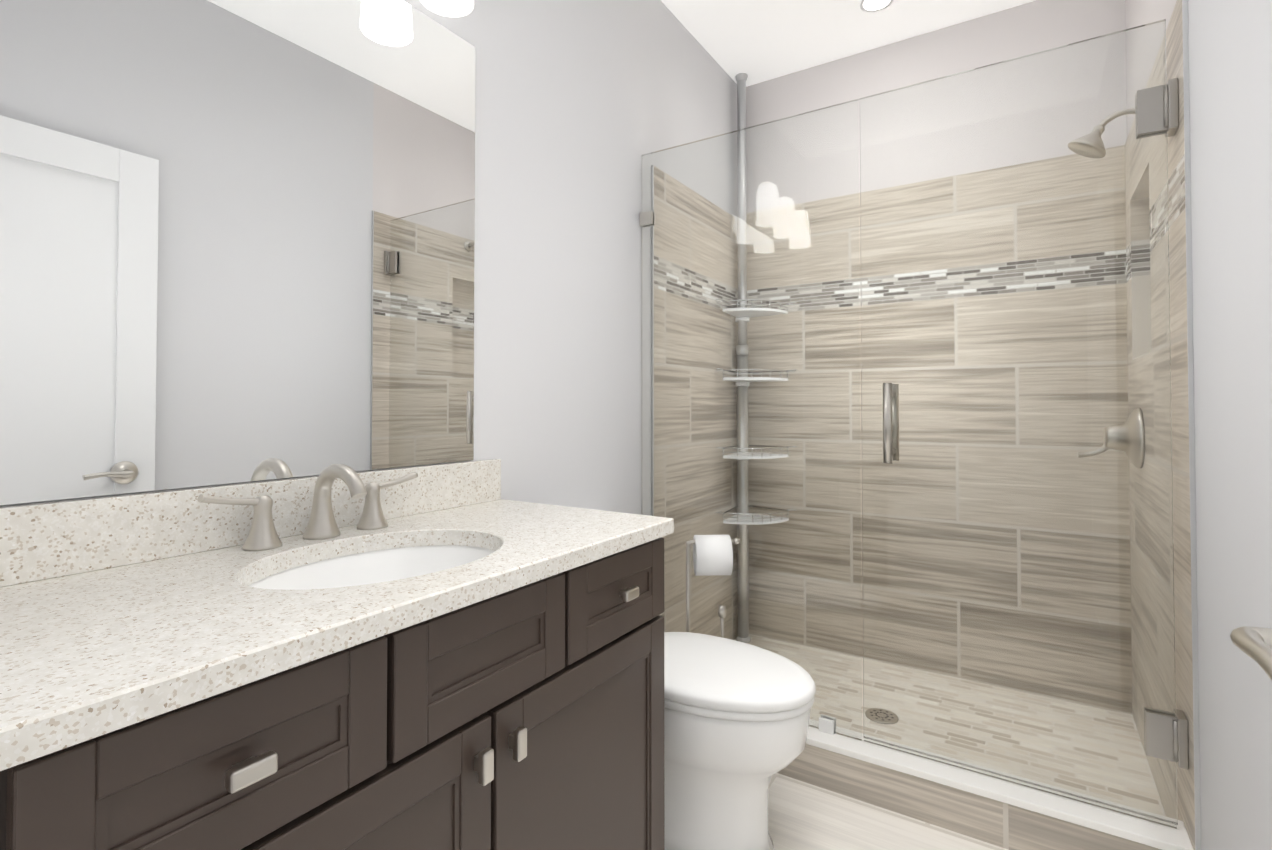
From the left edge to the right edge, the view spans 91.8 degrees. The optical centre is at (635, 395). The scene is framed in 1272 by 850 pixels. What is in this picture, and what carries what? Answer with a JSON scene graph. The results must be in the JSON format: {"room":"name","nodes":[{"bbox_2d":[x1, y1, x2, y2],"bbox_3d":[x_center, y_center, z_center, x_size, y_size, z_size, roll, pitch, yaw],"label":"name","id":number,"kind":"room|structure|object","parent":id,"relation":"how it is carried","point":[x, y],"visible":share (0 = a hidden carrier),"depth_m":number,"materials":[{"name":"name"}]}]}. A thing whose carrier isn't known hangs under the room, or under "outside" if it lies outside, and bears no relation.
{"room":"bathroom","nodes":[
{"label":"bathroom","id":0,"kind":"room"},
{"bbox_2d":[0,0,737,639],"bbox_3d":[-0.326,-0.201,1.867,0.149,2.740,3.227,-1,-1,33],"label":"wall","id":1,"kind":"structure","parent":0,"point":[585,108],"depth_m":2.09,"materials":[{"name":"white paint"}]},
{"bbox_2d":[0,0,474,504],"bbox_3d":[-0.708,-0.378,1.142,0.006,1.070,1.070,-1,-1,33],"label":"mirror","id":2,"kind":"object","parent":1,"relation":"attached to","point":[237,241],"visible":1,"depth_m":1.10,"materials":[{"name":"silver mirror"}]},
{"bbox_2d":[0,459,500,586],"bbox_3d":[-0.711,0.213,1.114,0.020,0.108,1.272,-1,-1,33],"label":"backsplash","id":3,"kind":"structure","parent":1,"relation":"attached to","point":[40,540],"depth_m":0.97,"materials":[{"name":"beige stone"}]},
{"bbox_2d":[420,0,473,17],"bbox_3d":[-0.586,-1.068,1.189,0.174,0.350,0.630,-1,-1,33],"label":"sconce","id":4,"kind":"object","parent":1,"relation":"attached to","point":[454,8],"visible":1,"depth_m":1.44,"materials":[{"name":"white glass"}]},
{"bbox_2d":[661,0,1034,86],"bbox_3d":[0.371,-1.628,1.446,1.803,0.100,3.227,-1,-1,33],"label":"ceiling","id":5,"kind":"structure","parent":0,"point":[757,41],"depth_m":2.60,"materials":[{"name":"white paint"}]},
{"bbox_2d":[860,0,892,11],"bbox_3d":[0.952,-1.558,2.439,0.124,0.004,0.124,-1,-1,33],"label":"recessed light","id":6,"kind":"object","parent":5,"relation":"in","point":[872,5],"visible":1,"depth_m":2.46,"materials":[{"name":"white paint"}]},
{"bbox_2d":[768,773,1007,849],"bbox_3d":[0.371,1.211,1.397,1.803,0.100,3.227,-1,-1,33],"label":"floor","id":7,"kind":"structure","parent":0,"point":[802,815],"depth_m":1.67,"materials":[{"name":"tile"}]},
{"bbox_2d":[0,527,673,849],"bbox_3d":[-0.487,0.725,0.962,0.552,0.857,1.272,-1,-1,33],"label":"bathroom vanity","id":8,"kind":"object","parent":7,"relation":"on","point":[428,657],"depth_m":0.81,"materials":[{"name":"brown wood"}]},
{"bbox_2d":[0,499,673,750],"bbox_3d":[-0.488,0.281,0.976,0.542,0.032,1.282,-1,-1,33],"label":"countertop","id":9,"kind":"structure","parent":8,"relation":"on","point":[83,647],"depth_m":0.76,"materials":[{"name":"beige stone"}]},
{"bbox_2d":[192,464,419,550],"bbox_3d":[-0.559,0.197,1.153,0.162,0.141,0.420,-1,-1,33],"label":"faucet","id":10,"kind":"object","parent":9,"relation":"on","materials":[{"name":"silver metal"}]},
{"bbox_2d":[244,531,499,594],"bbox_3d":[-0.424,0.364,1.040,0.342,0.156,0.444,-1,-1,33],"label":"sink","id":11,"kind":"object","parent":9,"relation":"in","point":[353,566],"depth_m":1.18,"materials":[{"name":"white ceramic"}]},
{"bbox_2d":[686,535,739,631],"bbox_3d":[0.224,0.811,1.997,0.207,0.720,0.188,-1,-1,33],"label":"toilet paper stand","id":12,"kind":"object","parent":7,"relation":"on","point":[712,554],"visible":0.6,"depth_m":1.95,"materials":[{"name":"white paper"}]},
{"bbox_2d":[718,605,725,637],"bbox_3d":[0.272,0.914,1.942,0.080,0.512,0.080,-1,-1,33],"label":"toilet brush","id":13,"kind":"object","parent":7,"relation":"on","point":[722,612],"visible":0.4,"depth_m":1.94,"materials":[{"name":"silver metal"}]},
{"bbox_2d":[664,632,815,849],"bbox_3d":[0.122,0.791,1.719,0.749,0.752,0.416,-1,-1,33],"label":"toilet","id":14,"kind":"object","parent":7,"relation":"on","point":[736,719],"visible":0.4,"depth_m":1.54,"materials":[{"name":"white ceramic"}]},
{"bbox_2d":[735,634,1165,815],"bbox_3d":[0.922,1.166,2.267,1.514,0.020,0.889,-1,-1,33],"label":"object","id":15,"kind":"structure","parent":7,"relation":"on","point":[968,729],"depth_m":2.17,"materials":[{"name":"tile"}]},
{"bbox_2d":[715,73,797,642],"bbox_3d":[0.547,-0.195,2.802,0.299,2.719,0.299,-1,-1,33],"label":"caddy shelf","id":16,"kind":"object","parent":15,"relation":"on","point":[741,79],"visible":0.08,"depth_m":2.93,"materials":[{"name":"silver metal"}]},
{"bbox_2d":[865,708,898,723],"bbox_3d":[0.886,1.153,2.222,0.112,0.005,0.112,-1,-1,33],"label":"shower drain","id":17,"kind":"object","parent":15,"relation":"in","point":[874,712],"depth_m":2.21,"materials":[{"name":"silver metal"}]},
{"bbox_2d":[777,719,1193,849],"bbox_3d":[0.650,1.100,1.843,1.514,0.138,0.120,-1,-1,33],"label":"curb","id":18,"kind":"object","parent":7,"relation":"on","point":[1008,815],"visible":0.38,"depth_m":1.64,"materials":[{"name":"tile"}]},
{"bbox_2d":[639,19,1188,828],"bbox_3d":[0.658,0.064,1.873,1.514,1.934,0.131,-1,-1,33],"label":"glass","id":19,"kind":"object","parent":18,"relation":"on","point":[1155,109],"visible":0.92,"depth_m":1.71,"materials":[{"name":"clear glass"}]},
{"bbox_2d":[746,0,1123,712],"bbox_3d":[1.201,-0.186,2.723,1.500,2.740,0.140,-1,-1,33],"label":"wall","id":20,"kind":"structure","parent":0,"point":[1035,26],"depth_m":2.58,"materials":[{"name":"beige tile"}]},
{"bbox_2d":[1116,0,1271,849],"bbox_3d":[1.068,-0.216,0.976,0.149,2.740,3.227,-1,-1,33],"label":"wall","id":21,"kind":"structure","parent":0,"point":[1218,200],"depth_m":1.30,"materials":[{"name":"white paint"}]},
{"bbox_2d":[1068,108,1134,158],"bbox_3d":[1.494,-0.842,1.968,0.190,0.153,0.114,-1,-1,33],"label":"shower head","id":22,"kind":"object","parent":21,"relation":"attached to","point":[1098,149],"depth_m":1.96},
{"bbox_2d":[1078,408,1144,467],"bbox_3d":[1.575,0.137,2.054,0.166,0.196,0.196,-1,-1,33],"label":"shower valve","id":23,"kind":"object","parent":21,"relation":"attached to","point":[1128,437],"depth_m":1.99,"materials":[{"name":"silver metal"}]},
{"bbox_2d":[1230,626,1271,680],"bbox_3d":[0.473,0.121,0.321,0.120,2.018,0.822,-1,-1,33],"label":"door handle","id":24,"kind":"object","parent":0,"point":[1254,643],"depth_m":0.58,"materials":[{"name":"silver metal"}]}
]}

